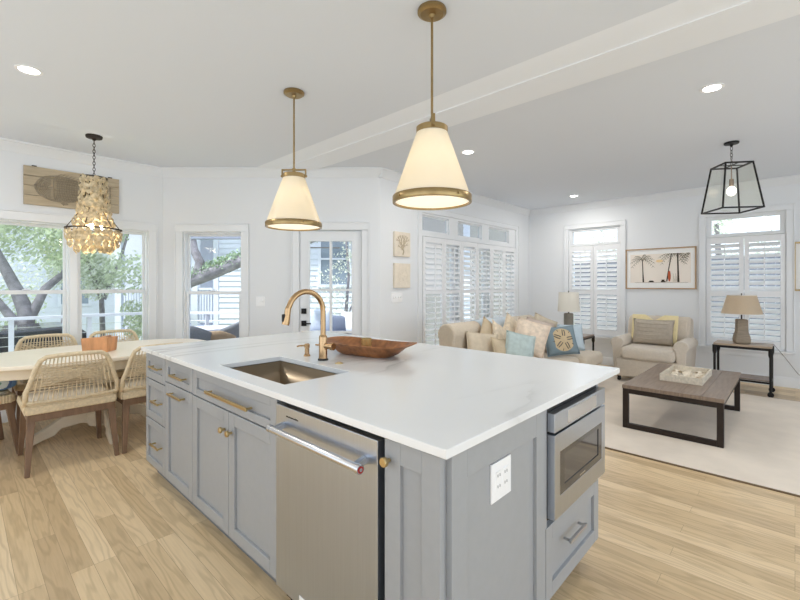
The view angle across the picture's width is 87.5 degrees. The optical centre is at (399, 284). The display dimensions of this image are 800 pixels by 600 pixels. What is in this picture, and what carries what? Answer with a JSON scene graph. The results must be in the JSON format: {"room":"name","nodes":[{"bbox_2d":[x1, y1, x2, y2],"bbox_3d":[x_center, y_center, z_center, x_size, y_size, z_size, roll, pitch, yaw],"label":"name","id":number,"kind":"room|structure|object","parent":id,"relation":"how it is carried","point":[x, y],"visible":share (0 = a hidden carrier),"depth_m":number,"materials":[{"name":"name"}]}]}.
{"room":"open-plan kitchen","nodes":[
{"label":"open-plan kitchen","id":0,"kind":"room"},
{"bbox_2d":[0,150,162,406],"bbox_3d":[-4.237,-0.038,3.978,0.140,2.820,3.562,0,0,43],"label":"wall","id":1,"kind":"structure","parent":0,"point":[140,195],"depth_m":4.90,"materials":[{"name":"white paint"}]},
{"bbox_2d":[0,219,68,345],"bbox_3d":[-3.895,0.107,4.348,0.110,1.530,0.700,0,0,43],"label":"window","id":2,"kind":"structure","parent":1,"relation":"in","point":[65,292],"depth_m":4.55,"materials":[{"name":"white paint"}]},
{"bbox_2d":[23,165,118,213],"bbox_3d":[-3.554,-1.035,4.562,0.039,0.410,0.830,0,0,43],"label":"wall art","id":3,"kind":"object","parent":1,"relation":"attached to","point":[44,181],"visible":0.65,"depth_m":4.44,"materials":[{"name":"brown wood"}]},
{"bbox_2d":[0,209,157,344],"bbox_3d":[-3.603,0.114,4.598,0.190,1.737,1.675,0,0,43],"label":"window","id":4,"kind":"structure","parent":1,"relation":"in","point":[144,290],"depth_m":4.96,"materials":[{"name":"white paint"}]},
{"bbox_2d":[0,137,162,176],"bbox_3d":[-4.149,-1.395,3.908,0.085,0.105,3.582,0,0,43],"label":"trim","id":5,"kind":"structure","parent":1,"relation":"attached to","point":[6,144],"depth_m":4.55,"materials":[{"name":"white paint"}]},
{"bbox_2d":[163,178,379,338],"bbox_3d":[-1.606,-0.038,5.295,2.713,2.820,0.140,0,0,0],"label":"wall","id":6,"kind":"structure","parent":0,"point":[249,201],"depth_m":5.22,"materials":[{"name":"white paint"}]},
{"bbox_2d":[174,224,248,338],"bbox_3d":[-2.347,0.111,5.260,0.941,1.742,0.190,0,0,0],"label":"window","id":7,"kind":"structure","parent":6,"relation":"in","point":[190,230],"depth_m":5.21,"materials":[{"name":"white paint"}]},
{"bbox_2d":[162,167,381,177],"bbox_3d":[-1.601,-1.395,5.182,2.763,0.105,0.086,0,0,0],"label":"trim","id":8,"kind":"structure","parent":6,"relation":"attached to","point":[168,172],"depth_m":5.18,"materials":[{"name":"white paint"}]},
{"bbox_2d":[291,222,368,336],"bbox_3d":[-0.869,0.293,5.234,0.969,2.157,0.108,0,0,0],"label":"door","id":9,"kind":"structure","parent":6,"relation":"in","point":[306,237],"depth_m":5.23,"materials":[{"name":"white paint"}]},
{"bbox_2d":[0,0,799,209],"bbox_3d":[0.922,-1.523,3.154,8.792,0.150,9.750,0,0,43],"label":"ceiling","id":10,"kind":"structure","parent":0,"point":[163,83],"depth_m":3.11,"materials":[{"name":"white paint"}]},
{"bbox_2d":[14,64,42,75],"bbox_3d":[-2.499,-1.446,2.815,0.148,0.005,0.148,0,0,43],"label":"recessed light","id":11,"kind":"object","parent":10,"relation":"in","point":[26,69],"visible":1,"depth_m":2.81,"materials":[{"name":"white plastic"}]},
{"bbox_2d":[63,133,122,254],"bbox_3d":[-2.972,-0.872,4.061,0.466,1.152,0.465,0,0,43],"label":"chandelier","id":12,"kind":"object","parent":10,"relation":"hanging from","point":[95,201],"visible":1,"depth_m":3.96,"materials":[{"name":"metal"}]},
{"bbox_2d":[265,87,321,230],"bbox_3d":[-0.795,-0.939,3.136,0.416,1.018,0.416,0,0,0],"label":"pendant light","id":13,"kind":"object","parent":10,"relation":"hanging from","point":[293,208],"visible":1,"depth_m":3.04,"materials":[{"name":"white fabric"}]},
{"bbox_2d":[268,224,319,229],"bbox_3d":[-0.795,-0.442,3.136,0.390,0.004,0.390,0,0,0],"label":"diffuser","id":14,"kind":"object","parent":13,"relation":"attached to","point":[271,226],"depth_m":3.14,"materials":[{"name":"beige"}]},
{"bbox_2d":[392,0,471,209],"bbox_3d":[0.168,-0.939,2.200,0.416,1.018,0.416,0,0,0],"label":"pendant light","id":15,"kind":"object","parent":10,"relation":"hanging from","point":[432,178],"visible":1,"depth_m":2.10,"materials":[{"name":"gold metal"}]},
{"bbox_2d":[396,195,468,207],"bbox_3d":[0.168,-0.442,2.200,0.390,0.004,0.390,0,0,0],"label":"diffuser","id":16,"kind":"object","parent":15,"relation":"attached to","point":[402,201],"depth_m":2.20,"materials":[{"name":"beige"}]},
{"bbox_2d":[279,0,799,169],"bbox_3d":[1.298,-1.433,2.736,7.672,0.030,0.320,0,0,43],"label":"beam","id":17,"kind":"structure","parent":10,"relation":"attached to","point":[751,14],"depth_m":2.71,"materials":[{"name":"white paint"}]},
{"bbox_2d":[258,0,748,169],"bbox_3d":[1.042,-1.436,2.620,7.884,0.024,0.200,0,0,43],"label":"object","id":18,"kind":"structure","parent":17,"relation":"attached to","point":[680,12],"depth_m":2.75,"materials":[{"name":"white paint"}]},
{"bbox_2d":[700,83,724,92],"bbox_3d":[2.293,-1.446,3.072,0.148,0.005,0.148,0,0,43],"label":"recessed light","id":19,"kind":"object","parent":10,"relation":"in","point":[717,86],"visible":1,"depth_m":3.07,"materials":[{"name":"white plastic"}]},
{"bbox_2d":[701,140,764,214],"bbox_3d":[3.366,-1.099,4.245,0.384,0.697,0.384,0,0,8],"label":"lantern pendant","id":20,"kind":"object","parent":10,"relation":"hanging from","point":[731,191],"visible":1,"depth_m":4.22,"materials":[{"name":"black metal"}]},
{"bbox_2d":[0,364,799,599],"bbox_3d":[0.922,1.412,3.154,8.792,0.080,9.750,0,0,43],"label":"floor","id":21,"kind":"structure","parent":0,"point":[88,522],"depth_m":2.28,"materials":[{"name":"brown wood"}]},
{"bbox_2d":[0,389,18,453],"bbox_3d":[-3.492,0.939,3.320,0.593,0.872,0.620,0,0,35],"label":"dining chair","id":22,"kind":"object","parent":21,"relation":"on","point":[7,397],"visible":0.87,"depth_m":3.37,"materials":[{"name":"brown wood"}]},
{"bbox_2d":[12,333,90,433],"bbox_3d":[-3.405,0.939,4.085,0.620,0.872,0.593,0,0,43],"label":"dining chair","id":23,"kind":"object","parent":21,"relation":"on","point":[18,389],"visible":0.27,"depth_m":4.14,"materials":[{"name":"beige wicker"}]},
{"bbox_2d":[19,375,82,382],"bbox_3d":[-3.383,0.875,4.064,0.470,0.056,0.490,0,0,43],"label":"seat cushion","id":24,"kind":"object","parent":23,"relation":"on","point":[20,381],"depth_m":3.88,"materials":[{"name":"fabric"}]},
{"bbox_2d":[16,350,118,478],"bbox_3d":[-2.666,0.939,3.359,0.620,0.872,0.593,0,0,43],"label":"dining chair","id":25,"kind":"object","parent":21,"relation":"on","point":[42,404],"visible":1,"depth_m":3.18,"materials":[{"name":"beige wicker"}]},
{"bbox_2d":[28,383,105,403],"bbox_3d":[-2.688,0.875,3.380,0.470,0.056,0.490,0,0,43],"label":"seat cushion","id":26,"kind":"object","parent":25,"relation":"on","point":[30,397],"depth_m":3.30,"materials":[{"name":"fabric"}]},
{"bbox_2d":[0,339,205,447],"bbox_3d":[-2.799,0.991,3.925,1.140,0.762,1.900,0,0,43],"label":"dining table","id":27,"kind":"object","parent":21,"relation":"on","point":[14,365],"visible":0.44,"depth_m":3.67,"materials":[{"name":"beige paint"}]},
{"bbox_2d":[81,335,117,351],"bbox_3d":[-2.769,0.539,3.855,0.233,0.142,0.163,0,0,-5],"label":"wooden planter","id":28,"kind":"object","parent":27,"relation":"on","point":[107,343],"visible":0.98,"depth_m":3.78,"materials":[{"name":"orange wood"}]},
{"bbox_2d":[89,329,144,378],"bbox_3d":[-3.014,0.939,4.499,0.620,0.872,0.593,0,0,43],"label":"dining chair","id":29,"kind":"object","parent":21,"relation":"on","point":[119,372],"visible":0.09,"depth_m":4.70,"materials":[{"name":"beige wicker"}]},
{"bbox_2d":[107,342,182,453],"bbox_3d":[-2.257,0.939,3.791,0.620,0.872,0.593,0,0,43],"label":"dining chair","id":30,"kind":"object","parent":21,"relation":"on","point":[132,389],"visible":0.33,"depth_m":3.46,"materials":[{"name":"beige wicker"}]},
{"bbox_2d":[119,375,145,389],"bbox_3d":[-2.280,0.875,3.812,0.470,0.056,0.490,0,0,43],"label":"seat cushion","id":31,"kind":"object","parent":30,"relation":"on","point":[127,380],"depth_m":3.65,"materials":[{"name":"fabric"}]},
{"bbox_2d":[146,353,176,489],"bbox_3d":[-1.500,0.923,3.074,0.400,0.898,0.618,0,0,43],"label":"base cabinet","id":32,"kind":"object","parent":21,"relation":"on","point":[155,366],"visible":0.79,"depth_m":2.88,"materials":[{"name":"grey paint"}]},
{"bbox_2d":[165,359,205,516],"bbox_3d":[-1.183,0.923,2.775,0.466,0.898,0.618,0,0,43],"label":"base cabinet","id":33,"kind":"object","parent":21,"relation":"on","point":[179,394],"visible":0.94,"depth_m":2.58,"materials":[{"name":"grey paint"}]},
{"bbox_2d":[193,361,335,581],"bbox_3d":[-0.675,0.923,2.295,0.928,0.898,0.618,0,0,43],"label":"base cabinet","id":34,"kind":"object","parent":21,"relation":"on","point":[234,454],"visible":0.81,"depth_m":2.04,"materials":[{"name":"grey paint"}]},
{"bbox_2d":[266,402,384,599],"bbox_3d":[-0.117,0.924,1.738,0.639,0.895,0.640,0,0,43],"label":"dishwasher","id":35,"kind":"object","parent":21,"relation":"on","point":[330,477],"visible":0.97,"depth_m":1.51,"materials":[{"name":"metal"}]},
{"bbox_2d":[379,438,445,599],"bbox_3d":[0.216,0.923,1.450,0.223,0.898,0.602,0,0,43],"label":"base cabinet","id":36,"kind":"object","parent":21,"relation":"on","point":[415,480],"visible":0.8,"depth_m":1.26,"materials":[{"name":"grey paint"}]},
{"bbox_2d":[141,330,619,459],"bbox_3d":[-0.342,0.459,2.625,2.737,0.028,1.536,0,0,43],"label":"countertop","id":37,"kind":"structure","parent":36,"relation":"on","point":[443,402],"depth_m":1.87,"materials":[{"name":"white stone"}]},
{"bbox_2d":[231,361,335,384],"bbox_3d":[-0.631,0.583,2.240,0.675,0.218,0.380,0,0,43],"label":"sink","id":38,"kind":"object","parent":37,"relation":"in","point":[281,372],"visible":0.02,"depth_m":2.51,"materials":[{"name":"brown metal"}]},
{"bbox_2d":[282,289,335,360],"bbox_3d":[-0.517,0.234,2.376,0.116,0.422,0.310,0,0,43],"label":"faucet","id":39,"kind":"object","parent":37,"relation":"on","point":[323,345],"visible":1,"depth_m":2.45,"materials":[{"name":"gold metal"}]},
{"bbox_2d":[327,336,416,357],"bbox_3d":[-0.206,0.400,2.672,0.670,0.098,0.316,0,0,30],"label":"dough bowl","id":40,"kind":"object","parent":37,"relation":"on","point":[349,345],"visible":0.89,"depth_m":2.60,"materials":[{"name":"brown wood"}]},
{"bbox_2d":[446,411,544,599],"bbox_3d":[0.351,0.923,1.421,0.022,0.898,0.615,0,0,43],"label":"panel","id":41,"kind":"object","parent":21,"relation":"on","point":[496,551],"visible":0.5,"depth_m":1.40,"materials":[{"name":"grey paint"}]},
{"bbox_2d":[490,454,510,504],"bbox_3d":[0.340,0.651,1.405,0.010,0.128,0.128,0,0,43],"label":"wall outlet","id":42,"kind":"object","parent":41,"relation":"attached to","point":[500,471],"visible":1,"depth_m":1.39,"materials":[{"name":"white plastic"}]},
{"bbox_2d":[545,384,597,599],"bbox_3d":[0.578,0.923,2.048,0.628,0.898,0.601,0,0,43],"label":"base cabinet","id":43,"kind":"object","parent":21,"relation":"on","point":[568,538],"visible":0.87,"depth_m":1.81,"materials":[{"name":"grey paint"}]},
{"bbox_2d":[547,385,604,520],"bbox_3d":[0.603,0.712,2.043,0.570,0.450,0.594,0,0,43],"label":"microwave","id":44,"kind":"object","parent":43,"relation":"in","point":[575,425],"visible":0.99,"depth_m":1.78,"materials":[{"name":"metal"}]},
{"bbox_2d":[598,376,799,497],"bbox_3d":[3.451,1.366,3.958,4.844,0.012,3.029,0,0,43],"label":"area rug","id":45,"kind":"object","parent":21,"relation":"on","point":[761,449],"visible":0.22,"depth_m":3.75,"materials":[{"name":"white carpet"}]},
{"bbox_2d":[438,315,602,364],"bbox_3d":[1.597,0.901,5.246,1.125,0.918,2.220,0,0,43],"label":"sofa","id":46,"kind":"object","parent":45,"relation":"on","point":[452,334],"visible":0.14,"depth_m":4.93,"materials":[{"name":"fabric"}]},
{"bbox_2d":[466,331,496,351],"bbox_3d":[0.947,0.712,4.787,0.450,0.372,0.186,0,0,-19],"label":"throw pillow","id":47,"kind":"object","parent":46,"relation":"on","point":[475,341],"visible":0.48,"depth_m":4.74,"materials":[{"name":"beige fabric"}]},
{"bbox_2d":[491,337,505,353],"bbox_3d":[1.139,0.740,4.729,0.326,0.316,0.145,0,0,-39],"label":"throw pillow","id":48,"kind":"object","parent":46,"relation":"on","point":[498,345],"visible":0.46,"depth_m":4.68,"materials":[{"name":"beige fabric"}]},
{"bbox_2d":[492,319,505,340],"bbox_3d":[1.216,0.653,5.043,0.163,0.491,0.510,0,0,33],"label":"throw pillow","id":49,"kind":"object","parent":46,"relation":"on","point":[497,329],"visible":0.45,"depth_m":4.97,"materials":[{"name":"beige fabric"}]},
{"bbox_2d":[503,312,516,331],"bbox_3d":[1.448,0.624,5.318,0.570,0.549,0.184,0,0,-35],"label":"throw pillow","id":50,"kind":"object","parent":46,"relation":"on","point":[510,323],"visible":0.25,"depth_m":5.28,"materials":[{"name":"beige fabric"}]},
{"bbox_2d":[505,330,535,356],"bbox_3d":[1.358,0.707,4.743,0.417,0.382,0.172,0,0,-5],"label":"throw pillow","id":51,"kind":"object","parent":46,"relation":"on","point":[516,343],"visible":0.7,"depth_m":4.71,"materials":[{"name":"fabric"}]},
{"bbox_2d":[515,317,551,357],"bbox_3d":[1.582,0.645,5.081,0.511,0.507,0.215,0,0,11],"label":"throw pillow","id":52,"kind":"object","parent":46,"relation":"on","point":[525,327],"visible":0.66,"depth_m":5.03,"materials":[{"name":"beige fabric"}]},
{"bbox_2d":[546,325,579,356],"bbox_3d":[2.036,0.707,5.295,0.461,0.383,0.216,0,0,-7],"label":"throw pillow","id":53,"kind":"object","parent":46,"relation":"on","point":[561,340],"visible":0.88,"depth_m":5.23,"materials":[{"name":"blue fabric"}]},
{"bbox_2d":[553,329,572,350],"bbox_3d":[2.044,0.682,5.232,0.290,0.290,0.033,-4,-20,-8],"label":"print","id":54,"kind":"object","parent":53,"relation":"attached to","point":[562,338],"depth_m":5.22},
{"bbox_2d":[557,324,584,350],"bbox_3d":[2.356,0.721,5.754,0.346,0.353,0.170,0,0,-2],"label":"throw pillow","id":55,"kind":"object","parent":46,"relation":"on","point":[577,328],"visible":0.45,"depth_m":5.71,"materials":[{"name":"fabric"}]},
{"bbox_2d":[544,350,602,364],"bbox_3d":[2.225,0.984,5.729,0.875,0.173,0.655,0,0,43],"label":"seat cushion","id":56,"kind":"object","parent":46,"relation":"on","point":[587,356],"depth_m":5.40,"materials":[{"name":"beige fabric"}]},
{"bbox_2d":[583,334,594,350],"bbox_3d":[2.528,1.049,6.293,0.642,0.622,0.464,0,0,43],"label":"end table","id":57,"kind":"object","parent":45,"relation":"on","point":[585,336],"visible":0.19,"depth_m":6.19,"materials":[{"name":"brown wood"}]},
{"bbox_2d":[558,291,579,324],"bbox_3d":[2.532,0.412,6.276,0.314,0.652,0.314,0,0,43],"label":"table lamp","id":58,"kind":"object","parent":57,"relation":"on","point":[568,301],"visible":0.9,"depth_m":6.17,"materials":[{"name":"white fabric"}]},
{"bbox_2d":[611,315,697,379],"bbox_3d":[3.648,0.910,6.001,0.950,0.899,0.935,0,0,43],"label":"armchair","id":59,"kind":"object","parent":45,"relation":"on","point":[633,359],"visible":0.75,"depth_m":5.81,"materials":[{"name":"beige fabric"}]},
{"bbox_2d":[621,343,675,362],"bbox_3d":[3.554,0.950,5.901,0.650,0.170,0.660,0,0,43],"label":"seat cushion","id":60,"kind":"object","parent":59,"relation":"on","point":[632,352],"depth_m":5.70,"materials":[{"name":"beige fabric"}]},
{"bbox_2d":[631,314,678,346],"bbox_3d":[3.679,0.653,6.077,0.590,0.424,0.247,0,0,43],"label":"cushion","id":61,"kind":"object","parent":59,"relation":"on","point":[663,330],"visible":0.98,"depth_m":6.00,"materials":[{"name":"beige fabric"}]},
{"bbox_2d":[622,363,740,447],"bbox_3d":[2.921,1.156,4.277,0.779,0.408,1.490,0,0,43],"label":"coffee table","id":62,"kind":"object","parent":45,"relation":"on","point":[716,391],"visible":0.92,"depth_m":3.88,"materials":[{"name":"brown wood"}]},
{"bbox_2d":[660,365,711,385],"bbox_3d":[2.942,0.918,4.292,0.350,0.068,0.630,0,0,43],"label":"wooden tray","id":63,"kind":"object","parent":62,"relation":"on","point":[666,375],"visible":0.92,"depth_m":4.16,"materials":[{"name":"beige wood"}]},
{"bbox_2d":[712,340,774,397],"bbox_3d":[4.438,1.062,5.410,0.614,0.618,0.408,0,0,43],"label":"console table","id":64,"kind":"object","parent":21,"relation":"on","point":[717,344],"visible":0.75,"depth_m":5.29,"materials":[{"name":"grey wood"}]},
{"bbox_2d":[740,373,768,381],"bbox_3d":[4.438,1.181,5.410,0.530,0.015,0.340,0,0,43],"label":"shelf","id":65,"kind":"object","parent":64,"relation":"attached to","point":[749,378],"depth_m":5.27,"materials":[{"name":"brown wood"}]},
{"bbox_2d":[721,293,798,374],"bbox_3d":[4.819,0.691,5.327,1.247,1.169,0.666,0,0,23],"label":"table lamp","id":66,"kind":"object","parent":64,"relation":"on","point":[741,304],"depth_m":5.30,"materials":[{"name":"fabric"}]},
{"bbox_2d":[380,178,528,341],"bbox_3d":[1.129,-0.038,6.786,0.140,2.820,4.164,0,0,43],"label":"wall","id":67,"kind":"structure","parent":0,"point":[398,320],"depth_m":5.58,"materials":[{"name":"white paint"}]},
{"bbox_2d":[393,231,409,256],"bbox_3d":[0.029,-0.533,5.483,0.046,0.320,0.300,0,0,43],"label":"framed picture","id":68,"kind":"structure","parent":67,"relation":"attached to","point":[401,240],"depth_m":5.46},
{"bbox_2d":[393,263,409,287],"bbox_3d":[0.025,-0.123,5.487,0.036,0.320,0.300,0,0,43],"label":"picture","id":69,"kind":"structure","parent":67,"relation":"attached to","point":[401,271],"depth_m":5.46},
{"bbox_2d":[378,167,530,215],"bbox_3d":[1.153,-1.395,6.647,0.085,0.105,4.054,0,0,43],"label":"trim","id":70,"kind":"structure","parent":67,"relation":"attached to","point":[389,174],"depth_m":6.94,"materials":[{"name":"white paint"}]},
{"bbox_2d":[417,210,518,342],"bbox_3d":[1.186,0.143,6.804,0.147,2.487,2.854,0,0,43],"label":"window","id":71,"kind":"structure","parent":67,"relation":"in","point":[511,231],"depth_m":6.53,"materials":[{"name":"white paint"}]},
{"bbox_2d":[422,236,443,344],"bbox_3d":[0.476,0.307,5.982,0.089,1.970,0.476,0,0,43],"label":"shutter panel","id":72,"kind":"object","parent":71,"relation":"attached to","point":[434,284],"visible":0.65,"depth_m":5.95,"materials":[{"name":"white paint"}]},
{"bbox_2d":[444,239,461,323],"bbox_3d":[0.794,0.307,6.318,0.088,1.970,0.441,0,0,43],"label":"shutter panel","id":73,"kind":"object","parent":71,"relation":"attached to","point":[446,241],"visible":0.69,"depth_m":6.31,"materials":[{"name":"white paint"}]},
{"bbox_2d":[462,241,476,321],"bbox_3d":[1.099,0.307,6.639,0.086,1.970,0.436,0,0,43],"label":"shutter panel","id":74,"kind":"object","parent":71,"relation":"attached to","point":[464,244],"visible":0.61,"depth_m":6.61,"materials":[{"name":"white paint"}]},
{"bbox_2d":[477,243,491,319],"bbox_3d":[1.404,0.307,6.963,0.088,1.970,0.446,0,0,43],"label":"shutter panel","id":75,"kind":"object","parent":71,"relation":"attached to","point":[482,246],"visible":0.61,"depth_m":6.93,"materials":[{"name":"white paint"}]},
{"bbox_2d":[492,245,503,317],"bbox_3d":[1.701,0.307,7.274,0.083,1.970,0.406,0,0,43],"label":"shutter panel","id":76,"kind":"object","parent":71,"relation":"attached to","point":[499,288],"visible":0.63,"depth_m":7.25,"materials":[{"name":"white paint"}]},
{"bbox_2d":[504,247,515,316],"bbox_3d":[1.988,0.307,7.577,0.082,1.970,0.421,0,0,43],"label":"shutter panel","id":77,"kind":"object","parent":71,"relation":"attached to","point":[507,288],"visible":0.7,"depth_m":7.56,"materials":[{"name":"white paint"}]},
{"bbox_2d":[529,183,799,377],"bbox_3d":[4.986,-0.038,5.910,6.670,2.820,0.140,0,0,43],"label":"wall","id":78,"kind":"structure","parent":0,"point":[667,223],"depth_m":6.63,"materials":[{"name":"white paint"}]},
{"bbox_2d":[563,219,625,343],"bbox_3d":[3.410,-0.044,7.344,1.050,2.092,0.180,0,0,43],"label":"window","id":79,"kind":"structure","parent":78,"relation":"in","point":[568,234],"depth_m":7.21,"materials":[{"name":"white paint"}]},
{"bbox_2d":[569,246,593,333],"bbox_3d":[3.241,0.089,7.480,0.086,1.565,0.427,0,0,-44],"label":"shutter panel","id":80,"kind":"object","parent":79,"relation":"attached to","point":[585,293],"visible":0.71,"depth_m":7.44,"materials":[{"name":"white paint"}]},
{"bbox_2d":[594,244,619,335],"bbox_3d":[3.555,0.089,7.183,0.086,1.565,0.427,0,0,-44],"label":"shutter panel","id":81,"kind":"object","parent":79,"relation":"attached to","point":[602,294],"visible":0.94,"depth_m":7.17,"materials":[{"name":"white paint"}]},
{"bbox_2d":[626,246,696,288],"bbox_3d":[4.108,-0.260,6.621,0.970,0.650,0.028,0,0,43],"label":"print","id":82,"kind":"object","parent":78,"relation":"attached to","point":[671,267],"visible":1,"depth_m":6.59,"materials":[{"name":"white paper"}]},
{"bbox_2d":[529,174,799,215],"bbox_3d":[4.909,-1.395,5.828,6.670,0.105,0.085,0,0,43],"label":"trim","id":83,"kind":"structure","parent":78,"relation":"attached to","point":[793,179],"depth_m":6.50,"materials":[{"name":"white paint"}]},
{"bbox_2d":[600,357,799,388],"bbox_3d":[4.932,1.304,5.852,6.670,0.135,0.018,0,0,43],"label":"baseboard","id":84,"kind":"structure","parent":78,"relation":"attached to","point":[789,382],"depth_m":5.66,"materials":[{"name":"white paint"}]},
{"bbox_2d":[698,203,795,359],"bbox_3d":[4.893,-0.044,5.943,1.060,2.092,0.180,0,0,43],"label":"window","id":85,"kind":"structure","parent":78,"relation":"in","point":[787,216],"depth_m":5.74,"materials":[{"name":"white paint"}]},
{"bbox_2d":[706,236,743,343],"bbox_3d":[4.722,0.089,6.080,0.086,1.565,0.432,0,0,-44],"label":"shutter panel","id":86,"kind":"object","parent":85,"relation":"attached to","point":[711,337],"visible":0.8,"depth_m":6.10,"materials":[{"name":"white paint"}]},
{"bbox_2d":[744,234,785,349],"bbox_3d":[5.040,0.089,5.780,0.086,1.565,0.432,0,0,-44],"label":"shutter panel","id":87,"kind":"object","parent":85,"relation":"attached to","point":[777,291],"visible":0.78,"depth_m":5.75,"materials":[{"name":"white paint"}]},
{"bbox_2d":[795,242,799,290],"bbox_3d":[5.450,-0.246,5.353,0.600,0.650,0.028,0,0,43],"label":"framed picture","id":88,"kind":"object","parent":78,"relation":"attached to","point":[797,244],"visible":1,"depth_m":5.54,"materials":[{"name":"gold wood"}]},
{"label":"outside","id":89,"kind":"structure","parent":0,"visible":0},
{"bbox_3d":[-14.670,2.372,32.437,54.118,0.200,63.000,0,0,43],"label":"lawn","id":90,"kind":"structure","parent":89,"visible":0},
{"bbox_2d":[0,226,50,325],"bbox_3d":[-11.161,-1.036,9.655,3.793,6.632,4.659,0,0,30],"label":"tree","id":91,"kind":"object","parent":90,"relation":"on","point":[3,247],"visible":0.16,"depth_m":10.77,"materials":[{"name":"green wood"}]},
{"bbox_2d":[0,322,93,352],"bbox_3d":[-6.296,1.490,7.534,1.620,1.564,3.853,0,0,39],"label":"car","id":92,"kind":"object","parent":90,"relation":"on","point":[52,328],"visible":0.03,"depth_m":6.94,"materials":[{"name":"paint"}]},
{"bbox_2d":[0,226,115,336],"bbox_3d":[-16.159,-1.528,18.572,7.200,7.600,15.000,0,0,43],"label":"house","id":93,"kind":"structure","parent":90,"relation":"on","point":[54,303],"depth_m":16.59,"materials":[{"name":"white wood"}]},
{"bbox_2d":[0,224,141,324],"bbox_3d":[-7.872,-0.503,8.669,4.001,5.549,4.439,0,0,43],"label":"tree","id":94,"kind":"object","parent":90,"relation":"on","point":[23,306],"visible":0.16,"depth_m":8.76,"materials":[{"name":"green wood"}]},
{"bbox_2d":[44,234,128,336],"bbox_3d":[-7.830,-0.583,10.909,2.820,5.713,2.568,0,0,43],"label":"tree","id":95,"kind":"object","parent":90,"relation":"on","point":[101,297],"visible":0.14,"depth_m":10.62,"materials":[{"name":"green plant"}]},
{"bbox_2d":[119,297,141,339],"bbox_3d":[-6.469,1.190,10.499,1.115,2.164,1.545,0,0,3],"label":"tree","id":96,"kind":"object","parent":90,"relation":"on","point":[138,323],"visible":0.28,"depth_m":10.36,"materials":[{"name":"green plant"}]},
{"bbox_2d":[191,239,313,287],"bbox_3d":[-3.725,0.420,9.591,3.768,3.705,0.671,0,0,-7],"label":"oak tree","id":97,"kind":"object","parent":90,"relation":"on","point":[200,274],"visible":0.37,"depth_m":9.32,"materials":[{"name":"green plant"}]},
{"bbox_2d":[115,224,469,340],"bbox_3d":[-3.526,-1.478,13.600,11.837,7.500,4.200,0,0,0],"label":"house","id":98,"kind":"structure","parent":90,"relation":"on","point":[209,249],"depth_m":12.48,"materials":[{"name":"white"}]},
{"bbox_2d":[310,242,351,315],"bbox_3d":[-1.081,0.317,8.412,1.705,3.914,1.158,0,0,-2],"label":"tree","id":99,"kind":"object","parent":90,"relation":"on","point":[348,256],"visible":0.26,"depth_m":8.37,"materials":[{"name":"green plant"}]},
{"bbox_2d":[422,217,506,344],"bbox_3d":[2.096,-0.128,12.810,0.150,4.800,8.500,0,0,43],"label":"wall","id":100,"kind":"structure","parent":90,"relation":"on","point":[428,224],"depth_m":11.88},
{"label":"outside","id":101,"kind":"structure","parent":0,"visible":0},
{"bbox_3d":[-0.550,1.437,6.775,6.600,0.070,2.796,0,0,0],"label":"porch deck","id":102,"kind":"object","parent":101,"visible":0},
{"bbox_2d":[0,311,238,351],"bbox_3d":[-5.268,1.378,6.561,5.450,1.788,1.060,0,0,-33],"label":"deck railing","id":103,"kind":"object","parent":102,"relation":"attached to","point":[10,320],"visible":0.12,"depth_m":6.91,"materials":[{"name":"white wood"}]},
{"bbox_2d":[190,326,211,340],"bbox_3d":[-3.024,0.983,5.985,0.660,0.837,0.590,0,0,-1],"label":"patio chair","id":104,"kind":"object","parent":102,"relation":"on","point":[195,332],"visible":0.05,"depth_m":5.82,"materials":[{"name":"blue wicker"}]},
{"bbox_2d":[210,331,235,339],"bbox_3d":[-2.813,1.033,6.265,0.660,0.737,0.590,0,0,-9],"label":"patio table","id":105,"kind":"object","parent":102,"relation":"on","point":[216,335],"visible":0.07,"depth_m":6.07,"materials":[{"name":"brown wood"}]},
{"bbox_2d":[217,322,238,337],"bbox_3d":[-2.742,0.983,6.751,0.590,0.837,0.660,0,0,-2],"label":"patio chair","id":106,"kind":"object","parent":102,"relation":"on","point":[233,329],"visible":0.09,"depth_m":6.50,"materials":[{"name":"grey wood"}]},
{"bbox_3d":[-1.106,0.986,6.920,1.500,0.828,0.760,0,0,0],"label":"outdoor sofa","id":107,"kind":"object","parent":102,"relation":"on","visible":0},
{"bbox_2d":[310,308,328,330],"bbox_3d":[-1.350,0.598,6.880,0.440,0.430,0.184,0,0,-20],"label":"pillow","id":108,"kind":"object","parent":107,"relation":"on","point":[314,313],"visible":0.38,"depth_m":6.81,"materials":[{"name":"white fabric"}]},
{"bbox_2d":[332,315,348,333],"bbox_3d":[-0.993,0.655,6.920,0.320,0.313,0.173,0,0,0],"label":"pillow","id":109,"kind":"object","parent":107,"relation":"on","point":[338,322],"visible":0.67,"depth_m":6.85,"materials":[{"name":"blue fabric"}]},
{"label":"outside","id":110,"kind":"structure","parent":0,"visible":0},
{"bbox_3d":[26.928,2.372,10.938,35.882,0.200,37.110,0,0,43],"label":"lawn","id":111,"kind":"structure","parent":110,"visible":0},
{"bbox_2d":[575,257,779,341],"bbox_3d":[8.759,0.822,8.178,10.500,2.900,0.120,0,0,43],"label":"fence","id":112,"kind":"object","parent":111,"relation":"on","point":[755,257],"visible":0.02,"depth_m":9.46,"materials":[{"name":"white wood"}]},
{"bbox_2d":[711,219,779,254],"bbox_3d":[9.517,-0.518,12.463,2.268,5.594,3.307,0,0,-32],"label":"tree","id":113,"kind":"object","parent":111,"relation":"on","point":[716,227],"visible":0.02,"depth_m":12.13,"materials":[{"name":"green plant"}]},
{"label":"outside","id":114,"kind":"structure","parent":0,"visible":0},
{"bbox_3d":[-14.780,2.267,9.839,3.800,0.010,30.000,0,0,43],"label":"street","id":115,"kind":"object","parent":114,"visible":0},
{"bbox_2d":[0,226,114,322],"bbox_3d":[-11.707,-1.821,14.406,4.985,8.198,7.980,0,0,43],"label":"tree","id":116,"kind":"object","parent":115,"relation":"on","point":[113,253],"visible":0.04,"depth_m":14.74,"materials":[{"name":"green plant"}]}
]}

